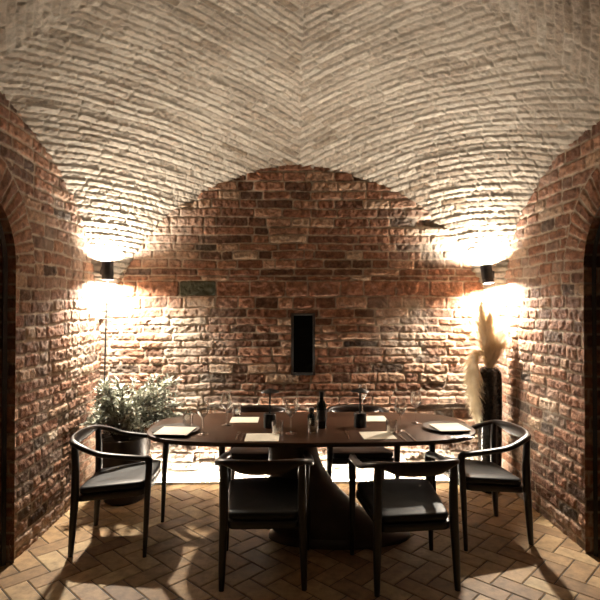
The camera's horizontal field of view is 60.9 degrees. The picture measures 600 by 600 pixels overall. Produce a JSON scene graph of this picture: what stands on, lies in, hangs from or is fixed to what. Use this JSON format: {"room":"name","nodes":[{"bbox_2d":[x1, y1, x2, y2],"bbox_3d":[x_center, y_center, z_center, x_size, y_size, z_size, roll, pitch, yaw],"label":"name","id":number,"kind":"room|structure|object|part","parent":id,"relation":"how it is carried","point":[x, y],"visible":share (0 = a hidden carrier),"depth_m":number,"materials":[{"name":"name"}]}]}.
{"room":"cellar dining room","nodes":[
{"label":"cellar dining room","id":0,"kind":"room"},
{"bbox_2d":[0,91,101,563],"bbox_3d":[-2.013,0.116,2.854,0.444,3.136,3.980,0,-1,-1],"label":"wall","id":1,"kind":"structure","parent":0,"point":[54,354],"depth_m":3.60,"materials":[{"name":"red brick"}]},
{"bbox_2d":[0,222,7,566],"bbox_3d":[-1.849,0.491,2.782,0.032,2.323,0.888,0,-1,-1],"label":"trim","id":2,"kind":"structure","parent":1,"relation":"attached to","point":[2,236],"depth_m":3.19,"materials":[{"name":"metal"}]},
{"bbox_2d":[99,164,499,480],"bbox_3d":[0.006,0.167,4.882,3.966,3.080,0.371,0,-1,-1],"label":"wall","id":3,"kind":"structure","parent":0,"point":[209,298],"depth_m":4.75,"materials":[{"name":"red brick"}]},
{"bbox_2d":[103,280,108,432],"bbox_3d":[-1.758,0.738,4.619,0.044,1.848,0.021,0,-1,21],"label":"power cable","id":4,"kind":"object","parent":3,"relation":"attached to","point":[107,280],"visible":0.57,"depth_m":4.62,"materials":[{"name":"black paint"}]},
{"bbox_2d":[291,313,314,374],"bbox_3d":[0.030,0.411,4.765,0.224,0.579,0.048,0,-1,-1],"label":"window","id":5,"kind":"structure","parent":3,"relation":"in","point":[302,324],"depth_m":4.78,"materials":[{"name":"black glass"}]},
{"bbox_2d":[480,264,494,283],"bbox_3d":[1.703,-0.231,4.613,0.124,0.178,0.155,-1,-1,44],"label":"wall sconce","id":6,"kind":"object","parent":3,"relation":"attached to","point":[487,275],"visible":1,"depth_m":4.55,"materials":[{"name":"black paint"}]},
{"bbox_2d":[0,0,599,318],"bbox_3d":[0.037,-0.948,3.038,3.860,2.208,3.610,0,-1,-1],"label":"ceiling","id":7,"kind":"structure","parent":0,"point":[460,108],"depth_m":3.86,"materials":[{"name":"brick"}]},
{"bbox_2d":[100,261,113,279],"bbox_3d":[-1.730,-0.262,4.553,0.155,0.164,0.100,-1,-1,44],"label":"wall sconce","id":8,"kind":"object","parent":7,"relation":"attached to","point":[107,269],"visible":1,"depth_m":4.49,"materials":[{"name":"black paint"}]},
{"bbox_2d":[0,479,599,599],"bbox_3d":[0.043,1.657,2.647,4.720,0.012,4.531,0,-1,-1],"label":"floor","id":9,"kind":"structure","parent":0,"point":[107,562],"depth_m":3.21,"materials":[{"name":"brick"}]},
{"bbox_2d":[68,425,168,557],"bbox_3d":[-1.261,1.287,3.553,0.590,0.751,0.604,0,-1,-3],"label":"armchair","id":10,"kind":"object","parent":9,"relation":"on","point":[135,479],"visible":0.89,"depth_m":3.33,"materials":[{"name":"black wood"}]},
{"bbox_3d":[-1.469,1.297,3.315,0.066,0.727,0.054,0,-1,-3],"label":"leg","id":11,"kind":"part","parent":10,"relation":"part of","materials":[{"name":"black wood"}]},
{"bbox_3d":[-1.484,0.953,3.545,0.143,0.082,0.561,0,-1,-3],"label":"backrest","id":12,"kind":"part","parent":10,"relation":"part of","materials":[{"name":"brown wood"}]},
{"bbox_3d":[-1.493,1.302,3.768,0.066,0.727,0.054,0,-1,-3],"label":"leg","id":13,"kind":"part","parent":10,"relation":"part of","materials":[{"name":"black wood"}]},
{"bbox_3d":[-1.209,0.990,3.290,0.419,0.107,0.066,0,-1,-3],"label":"armrest","id":14,"kind":"part","parent":10,"relation":"part of","materials":[{"name":"black wood"}]},
{"bbox_3d":[-1.240,1.277,3.554,0.477,0.098,0.505,0,-1,-3],"label":"seat frame","id":15,"kind":"part","parent":10,"relation":"part of","materials":[{"name":"black wood"}]},
{"bbox_3d":[-1.233,1.231,3.555,0.470,0.099,0.490,0,-1,-3],"label":"seat","id":16,"kind":"part","parent":10,"relation":"part of","materials":[{"name":"black leather"}]},
{"bbox_3d":[-1.237,0.996,3.828,0.419,0.107,0.066,0,-1,-3],"label":"armrest","id":17,"kind":"part","parent":10,"relation":"part of","materials":[{"name":"black wood"}]},
{"bbox_3d":[-0.985,1.333,3.307,0.065,0.652,0.051,0,-1,-3],"label":"leg","id":18,"kind":"part","parent":10,"relation":"part of","materials":[{"name":"black wood"}]},
{"bbox_3d":[-1.012,1.339,3.826,0.065,0.652,0.051,0,-1,-3],"label":"leg","id":19,"kind":"part","parent":10,"relation":"part of","materials":[{"name":"black wood"}]},
{"bbox_2d":[78,373,194,505],"bbox_3d":[-1.323,1.146,4.263,0.922,1.049,0.689,0,-1,8],"label":"potted shrub","id":20,"kind":"object","parent":9,"relation":"on","point":[122,411],"visible":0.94,"depth_m":4.17,"materials":[{"name":"green plant"}]},
{"bbox_2d":[102,430,150,505],"bbox_3d":[-1.476,1.403,4.288,0.436,0.535,0.436,0,-1,-1],"label":"pot","id":21,"kind":"object","parent":20,"relation":"attached to","point":[114,443],"depth_m":4.13,"materials":[{"name":"ceramic"}]},
{"bbox_2d":[219,405,291,514],"bbox_3d":[-0.344,1.295,4.187,0.604,0.751,0.590,0,-1,-1],"label":"armchair","id":22,"kind":"object","parent":9,"relation":"on","point":[239,453],"visible":0.15,"depth_m":4.16,"materials":[{"name":"black wood"}]},
{"bbox_3d":[-0.600,1.341,3.920,0.051,0.652,0.065,0,-1,-1],"label":"leg","id":23,"kind":"part","parent":22,"relation":"part of","materials":[{"name":"black wood"}]},
{"bbox_3d":[-0.575,1.310,4.403,0.054,0.727,0.066,0,-1,-1],"label":"leg","id":24,"kind":"part","parent":22,"relation":"part of","materials":[{"name":"black wood"}]},
{"bbox_3d":[-0.344,1.238,4.160,0.490,0.099,0.470,0,-1,-1],"label":"seat","id":25,"kind":"part","parent":22,"relation":"part of","materials":[{"name":"black leather"}]},
{"bbox_3d":[-0.344,1.284,4.166,0.505,0.098,0.477,0,-1,-1],"label":"seat frame","id":26,"kind":"part","parent":22,"relation":"part of","materials":[{"name":"black wood"}]},
{"bbox_3d":[-0.348,0.963,4.415,0.561,0.082,0.143,0,-1,-1],"label":"backrest","id":27,"kind":"part","parent":22,"relation":"part of","materials":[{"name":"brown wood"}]},
{"bbox_2d":[214,451,313,591],"bbox_3d":[-0.216,1.283,3.149,0.604,0.751,0.590,0,-1,-1],"label":"armchair","id":28,"kind":"object","parent":9,"relation":"on","point":[253,502],"visible":1,"depth_m":2.94,"materials":[{"name":"black wood"}]},
{"bbox_3d":[-0.486,0.988,3.186,0.066,0.107,0.419,0,-1,-1],"label":"armrest","id":29,"kind":"part","parent":28,"relation":"part of","materials":[{"name":"black wood"}]},
{"bbox_3d":[-0.439,1.292,2.925,0.054,0.727,0.066,0,-1,-1],"label":"leg","id":30,"kind":"part","parent":28,"relation":"part of","materials":[{"name":"black wood"}]},
{"bbox_3d":[-0.480,1.335,3.406,0.051,0.652,0.065,0,-1,-1],"label":"leg","id":31,"kind":"part","parent":28,"relation":"part of","materials":[{"name":"black wood"}]},
{"bbox_3d":[-0.216,1.226,3.178,0.490,0.099,0.470,0,-1,-1],"label":"seat","id":32,"kind":"part","parent":28,"relation":"part of","materials":[{"name":"black leather"}]},
{"bbox_3d":[-0.216,1.273,3.170,0.505,0.098,0.477,0,-1,-1],"label":"seat frame","id":33,"kind":"part","parent":28,"relation":"part of","materials":[{"name":"black wood"}]},
{"bbox_3d":[-0.212,0.946,2.930,0.561,0.082,0.143,0,-1,-1],"label":"backrest","id":34,"kind":"part","parent":28,"relation":"part of","materials":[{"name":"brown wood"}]},
{"bbox_3d":[0.015,1.292,2.933,0.054,0.727,0.066,0,-1,-1],"label":"leg","id":35,"kind":"part","parent":28,"relation":"part of","materials":[{"name":"black wood"}]},
{"bbox_3d":[0.040,1.335,3.416,0.051,0.652,0.065,0,-1,-1],"label":"leg","id":36,"kind":"part","parent":28,"relation":"part of","materials":[{"name":"black wood"}]},
{"bbox_3d":[0.053,0.989,3.195,0.066,0.107,0.419,0,-1,-1],"label":"armrest","id":37,"kind":"part","parent":28,"relation":"part of","materials":[{"name":"black wood"}]},
{"bbox_2d":[154,480,448,484],"bbox_3d":[0.017,1.662,4.667,3.000,0.026,0.046,0,-1,-1],"label":"light strip","id":38,"kind":"object","parent":9,"relation":"on","point":[335,481],"visible":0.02,"depth_m":4.63,"materials":[{"name":"metal"}]},
{"bbox_2d":[156,480,368,481],"bbox_3d":[0.017,1.663,4.667,2.980,0.020,0.026,0,-1,-1],"label":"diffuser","id":39,"kind":"object","parent":38,"relation":"attached to","point":[333,480],"depth_m":4.65,"materials":[{"name":"white"}]},
{"bbox_2d":[147,412,475,549],"bbox_3d":[0.083,1.294,3.757,2.340,0.740,0.960,0,-1,-1],"label":"dining table","id":40,"kind":"object","parent":9,"relation":"on","point":[329,522],"visible":0.72,"depth_m":3.48,"materials":[{"name":"brown wood"}]},
{"bbox_2d":[151,423,199,432],"bbox_3d":[-0.873,0.912,3.579,0.330,0.018,0.330,0,-1,-1],"label":"plate","id":41,"kind":"object","parent":40,"relation":"on","point":[155,429],"visible":0.42,"depth_m":3.68,"materials":[{"name":"ceramic"}]},
{"bbox_2d":[154,426,195,434],"bbox_3d":[-0.861,0.901,3.516,0.235,0.002,0.220,0,-1,5],"label":"menu card","id":42,"kind":"object","parent":41,"relation":"on","point":[165,430],"visible":1,"depth_m":3.52,"materials":[{"name":"beige paper"}]},
{"bbox_2d":[182,412,192,423],"bbox_3d":[-0.824,0.878,3.747,0.078,0.092,0.078,0,-1,-1],"label":"tumbler","id":43,"kind":"object","parent":40,"relation":"on","point":[192,412],"visible":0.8,"depth_m":3.74,"materials":[{"name":"clear glass"}]},
{"bbox_2d":[196,399,208,435],"bbox_3d":[-0.666,0.804,3.500,0.088,0.235,0.088,0,-1,-1],"label":"wine glass","id":44,"kind":"object","parent":40,"relation":"on","point":[202,433],"visible":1,"depth_m":3.49,"materials":[{"name":"clear glass"}]},
{"bbox_2d":[221,392,232,425],"bbox_3d":[-0.542,0.807,3.769,0.088,0.235,0.088,0,-1,-1],"label":"wine glass","id":45,"kind":"object","parent":40,"relation":"on","point":[225,408],"visible":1,"depth_m":3.75,"materials":[{"name":"clear glass"}]},
{"bbox_2d":[232,404,241,415],"bbox_3d":[-0.509,0.882,4.107,0.078,0.092,0.078,0,-1,-1],"label":"tumbler","id":46,"kind":"object","parent":40,"relation":"on","point":[234,414],"visible":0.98,"depth_m":4.09,"materials":[{"name":"clear glass"}]},
{"bbox_2d":[229,417,258,422],"bbox_3d":[-0.426,0.925,3.937,0.215,0.002,0.190,0,-1,-1],"label":"menu card","id":47,"kind":"object","parent":40,"relation":"on","point":[233,419],"visible":1,"depth_m":3.91,"materials":[{"name":"beige paper"}]},
{"bbox_2d":[244,433,278,440],"bbox_3d":[-0.252,0.918,3.412,0.225,0.002,0.200,0,-1,-1],"label":"menu card","id":48,"kind":"object","parent":40,"relation":"on","point":[252,436],"visible":1,"depth_m":3.40,"materials":[{"name":"beige paper"}]},
{"bbox_2d":[261,388,278,428],"bbox_3d":[-0.218,0.783,3.697,0.136,0.280,0.136,0,-1,-1],"label":"table lamp","id":49,"kind":"object","parent":40,"relation":"on","point":[269,416],"visible":0.99,"depth_m":3.66,"materials":[{"name":"black metal"}]},
{"bbox_3d":[-0.218,0.740,3.697,0.013,0.168,0.013,0,-1,-1],"label":"stem","id":50,"kind":"part","parent":49,"relation":"part of","materials":[{"name":"black paint"}]},
{"bbox_3d":[-0.218,0.656,3.698,0.136,0.024,0.136,0,-1,-1],"label":"lamp shade","id":51,"kind":"part","parent":49,"relation":"part of","materials":[{"name":"black paint"}]},
{"bbox_2d":[272,420,282,434],"bbox_3d":[-0.155,0.875,3.494,0.078,0.092,0.078,0,-1,-1],"label":"tumbler","id":52,"kind":"object","parent":40,"relation":"on","point":[281,432],"visible":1,"depth_m":3.48,"materials":[{"name":"clear glass"}]},
{"bbox_2d":[285,398,296,434],"bbox_3d":[-0.062,0.804,3.524,0.088,0.235,0.088,0,-1,-1],"label":"wine glass","id":53,"kind":"object","parent":40,"relation":"on","point":[290,432],"visible":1,"depth_m":3.51,"materials":[{"name":"clear glass"}]},
{"bbox_2d":[308,407,314,425],"bbox_3d":[0.085,0.859,3.764,0.058,0.131,0.058,0,-1,-1],"label":"oil bottle","id":54,"kind":"object","parent":40,"relation":"on","point":[311,415],"visible":0.98,"depth_m":3.74,"materials":[{"name":"black glass"}]},
{"bbox_2d":[307,418,318,432],"bbox_3d":[0.091,0.876,3.554,0.078,0.092,0.078,0,-1,-1],"label":"tumbler","id":55,"kind":"object","parent":40,"relation":"on","point":[309,431],"visible":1,"depth_m":3.54,"materials":[{"name":"clear glass"}]},
{"bbox_2d":[316,391,326,428],"bbox_3d":[0.156,0.792,3.688,0.075,0.264,0.075,0,-1,-1],"label":"wine bottle","id":56,"kind":"object","parent":40,"relation":"on","point":[321,407],"visible":0.97,"depth_m":3.66,"materials":[{"name":"black glass"}]},
{"bbox_2d":[351,388,368,427],"bbox_3d":[0.438,0.784,3.724,0.136,0.280,0.136,0,-1,-1],"label":"table lamp","id":57,"kind":"object","parent":40,"relation":"on","point":[359,416],"visible":1,"depth_m":3.69,"materials":[{"name":"black metal"}]},
{"bbox_3d":[0.438,0.740,3.724,0.013,0.168,0.013,0,-1,-1],"label":"stem","id":58,"kind":"part","parent":57,"relation":"part of","materials":[{"name":"black paint"}]},
{"bbox_3d":[0.438,0.656,3.725,0.136,0.024,0.136,0,-1,-1],"label":"lamp shade","id":59,"kind":"part","parent":57,"relation":"part of","materials":[{"name":"black paint"}]},
{"bbox_2d":[366,416,387,420],"bbox_3d":[0.569,0.925,3.979,0.205,0.002,0.190,0,-1,-1],"label":"menu card","id":60,"kind":"object","parent":40,"relation":"on","point":[368,418],"visible":0.64,"depth_m":3.98,"materials":[{"name":"beige paper"}]},
{"bbox_2d":[359,431,396,439],"bbox_3d":[0.527,0.919,3.465,0.220,0.002,0.200,0,-1,-4],"label":"menu card","id":61,"kind":"object","parent":40,"relation":"on","point":[379,434],"visible":1,"depth_m":3.46,"materials":[{"name":"beige paper"}]},
{"bbox_2d":[386,419,396,434],"bbox_3d":[0.631,0.875,3.522,0.078,0.092,0.078,0,-1,-1],"label":"tumbler","id":62,"kind":"object","parent":40,"relation":"on","point":[395,431],"visible":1,"depth_m":3.51,"materials":[{"name":"clear glass"}]},
{"bbox_2d":[394,397,406,432],"bbox_3d":[0.705,0.805,3.580,0.088,0.235,0.088,0,-1,-1],"label":"wine glass","id":63,"kind":"object","parent":40,"relation":"on","point":[400,430],"visible":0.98,"depth_m":3.56,"materials":[{"name":"clear glass"}]},
{"bbox_2d":[410,392,421,424],"bbox_3d":[0.869,0.808,3.826,0.088,0.235,0.088,0,-1,-1],"label":"wine glass","id":64,"kind":"object","parent":40,"relation":"on","point":[415,422],"visible":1,"depth_m":3.81,"materials":[{"name":"clear glass"}]},
{"bbox_2d":[423,421,470,431],"bbox_3d":[1.052,0.913,3.657,0.330,0.018,0.330,0,-1,-1],"label":"plate","id":65,"kind":"object","parent":40,"relation":"on","point":[427,425],"visible":0.4,"depth_m":3.70,"materials":[{"name":"ceramic"}]},
{"bbox_2d":[430,423,469,430],"bbox_3d":[1.063,0.902,3.623,0.220,0.002,0.220,0,-1,-7],"label":"menu card","id":66,"kind":"object","parent":65,"relation":"on","point":[440,426],"visible":1,"depth_m":3.60,"materials":[{"name":"beige paper"}]},
{"bbox_2d":[326,405,399,478],"bbox_3d":[0.486,1.295,4.202,0.604,0.751,0.590,0,-1,-1],"label":"armchair","id":67,"kind":"object","parent":9,"relation":"on","point":[335,455],"visible":0.39,"depth_m":3.97,"materials":[{"name":"black wood"}]},
{"bbox_3d":[0.230,1.341,3.934,0.051,0.652,0.065,0,-1,-1],"label":"leg","id":68,"kind":"part","parent":67,"relation":"part of","materials":[{"name":"black wood"}]},
{"bbox_3d":[0.482,0.963,4.429,0.561,0.082,0.143,0,-1,-1],"label":"backrest","id":69,"kind":"part","parent":67,"relation":"part of","materials":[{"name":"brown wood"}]},
{"bbox_3d":[0.486,1.238,4.175,0.490,0.099,0.470,0,-1,-1],"label":"seat","id":70,"kind":"part","parent":67,"relation":"part of","materials":[{"name":"black leather"}]},
{"bbox_3d":[0.486,1.285,4.181,0.505,0.098,0.477,0,-1,-1],"label":"seat frame","id":71,"kind":"part","parent":67,"relation":"part of","materials":[{"name":"black wood"}]},
{"bbox_3d":[0.709,1.310,4.426,0.054,0.727,0.066,0,-1,-1],"label":"leg","id":72,"kind":"part","parent":67,"relation":"part of","materials":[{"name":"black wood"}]},
{"bbox_3d":[0.750,1.341,3.943,0.051,0.652,0.065,0,-1,-1],"label":"leg","id":73,"kind":"part","parent":67,"relation":"part of","materials":[{"name":"black wood"}]},
{"bbox_2d":[349,451,460,596],"bbox_3d":[0.636,1.282,3.119,0.604,0.751,0.590,0,-1,-7],"label":"armchair","id":74,"kind":"object","parent":9,"relation":"on","point":[397,504],"visible":1,"depth_m":2.92,"materials":[{"name":"black wood"}]},
{"bbox_3d":[0.345,1.334,3.348,0.051,0.652,0.065,0,-1,-7],"label":"leg","id":75,"kind":"part","parent":74,"relation":"part of","materials":[{"name":"black wood"}]},
{"bbox_3d":[0.364,0.988,3.127,0.066,0.107,0.419,0,-1,-7],"label":"armrest","id":76,"kind":"part","parent":74,"relation":"part of","materials":[{"name":"black wood"}]},
{"bbox_3d":[0.437,1.292,2.873,0.054,0.727,0.066,0,-1,-7],"label":"leg","id":77,"kind":"part","parent":74,"relation":"part of","materials":[{"name":"black wood"}]},
{"bbox_3d":[0.632,1.226,3.147,0.490,0.099,0.470,0,-1,-7],"label":"seat","id":78,"kind":"part","parent":74,"relation":"part of","materials":[{"name":"black leather"}]},
{"bbox_3d":[0.633,1.272,3.140,0.505,0.098,0.477,0,-1,-7],"label":"seat frame","id":79,"kind":"part","parent":74,"relation":"part of","materials":[{"name":"black wood"}]},
{"bbox_3d":[0.663,0.945,2.901,0.561,0.082,0.143,0,-1,-7],"label":"backrest","id":80,"kind":"part","parent":74,"relation":"part of","materials":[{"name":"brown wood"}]},
{"bbox_3d":[0.862,1.335,3.411,0.051,0.652,0.065,0,-1,-7],"label":"leg","id":81,"kind":"part","parent":74,"relation":"part of","materials":[{"name":"black wood"}]},
{"bbox_3d":[0.898,0.989,3.193,0.066,0.107,0.419,0,-1,-7],"label":"armrest","id":82,"kind":"part","parent":74,"relation":"part of","materials":[{"name":"black wood"}]},
{"bbox_3d":[0.888,1.292,2.928,0.054,0.727,0.066,0,-1,-7],"label":"leg","id":83,"kind":"part","parent":74,"relation":"part of","materials":[{"name":"black wood"}]},
{"bbox_2d":[428,420,533,550],"bbox_3d":[1.308,1.289,3.679,0.590,0.751,0.604,0,-1,-7],"label":"armchair","id":84,"kind":"object","parent":9,"relation":"on","point":[473,475],"visible":0.73,"depth_m":3.47,"materials":[{"name":"black wood"}]},
{"bbox_3d":[1.015,1.340,3.905,0.065,0.652,0.051,0,-1,-7],"label":"leg","id":85,"kind":"part","parent":84,"relation":"part of","materials":[{"name":"black wood"}]},
{"bbox_3d":[1.079,1.334,3.389,0.065,0.652,0.051,0,-1,-7],"label":"leg","id":86,"kind":"part","parent":84,"relation":"part of","materials":[{"name":"black wood"}]},
{"bbox_3d":[1.237,0.997,3.946,0.419,0.107,0.066,0,-1,-7],"label":"armrest","id":87,"kind":"part","parent":84,"relation":"part of","materials":[{"name":"black wood"}]},
{"bbox_3d":[1.287,1.279,3.677,0.477,0.098,0.505,0,-1,-7],"label":"seat frame","id":88,"kind":"part","parent":84,"relation":"part of","materials":[{"name":"black wood"}]},
{"bbox_3d":[1.280,1.232,3.677,0.470,0.099,0.490,0,-1,-7],"label":"seat","id":89,"kind":"part","parent":84,"relation":"part of","materials":[{"name":"black leather"}]},
{"bbox_3d":[1.498,1.304,3.931,0.066,0.727,0.054,0,-1,-7],"label":"leg","id":90,"kind":"part","parent":84,"relation":"part of","materials":[{"name":"black wood"}]},
{"bbox_3d":[1.303,0.991,3.411,0.419,0.107,0.066,0,-1,-7],"label":"armrest","id":91,"kind":"part","parent":84,"relation":"part of","materials":[{"name":"black wood"}]},
{"bbox_3d":[1.529,0.955,3.711,0.143,0.082,0.561,0,-1,-7],"label":"backrest","id":92,"kind":"part","parent":84,"relation":"part of","materials":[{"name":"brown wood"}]},
{"bbox_3d":[1.554,1.299,3.481,0.066,0.727,0.054,0,-1,-7],"label":"leg","id":93,"kind":"part","parent":84,"relation":"part of","materials":[{"name":"black wood"}]},
{"bbox_2d":[478,367,501,493],"bbox_3d":[1.666,1.133,4.477,0.208,1.080,0.208,0,-1,17],"label":"floor vase","id":94,"kind":"object","parent":9,"relation":"on","point":[492,377],"visible":0.58,"depth_m":4.39,"materials":[{"name":"black ceramic"}]},
{"bbox_2d":[459,348,488,423],"bbox_3d":[1.495,0.746,4.425,0.251,0.657,0.272,0,-1,29],"label":"stem","id":95,"kind":"object","parent":94,"relation":"in","point":[472,369],"visible":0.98,"depth_m":4.38,"materials":[{"name":"plant"}]},
{"bbox_2d":[472,300,494,367],"bbox_3d":[1.609,0.459,4.474,0.224,0.927,0.212,0,-1,-1],"label":"stem","id":96,"kind":"object","parent":94,"relation":"in","point":[481,311],"visible":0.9,"depth_m":4.45,"materials":[{"name":"plant"}]},
{"bbox_2d":[482,308,497,367],"bbox_3d":[1.655,0.495,4.447,0.175,0.854,0.198,0,-1,-1],"label":"stem","id":97,"kind":"object","parent":94,"relation":"in","point":[490,317],"visible":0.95,"depth_m":4.42,"materials":[{"name":"plant"}]},
{"bbox_2d":[488,321,510,367],"bbox_3d":[1.738,0.554,4.465,0.246,0.738,0.219,0,-1,-1],"label":"stem","id":98,"kind":"object","parent":94,"relation":"in","point":[501,333],"visible":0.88,"depth_m":4.44,"materials":[{"name":"plant"}]},
{"bbox_2d":[498,121,599,553],"bbox_3d":[2.090,0.117,2.926,0.444,3.136,3.980,0,-1,-1],"label":"wall","id":99,"kind":"structure","parent":0,"point":[546,368],"depth_m":3.71,"materials":[{"name":"red brick"}]},
{"bbox_2d":[592,225,599,556],"bbox_3d":[1.929,0.492,2.904,0.032,2.323,0.888,0,-1,-1],"label":"trim","id":100,"kind":"structure","parent":99,"relation":"attached to","point":[595,246],"depth_m":3.31,"materials":[{"name":"metal"}]}
]}

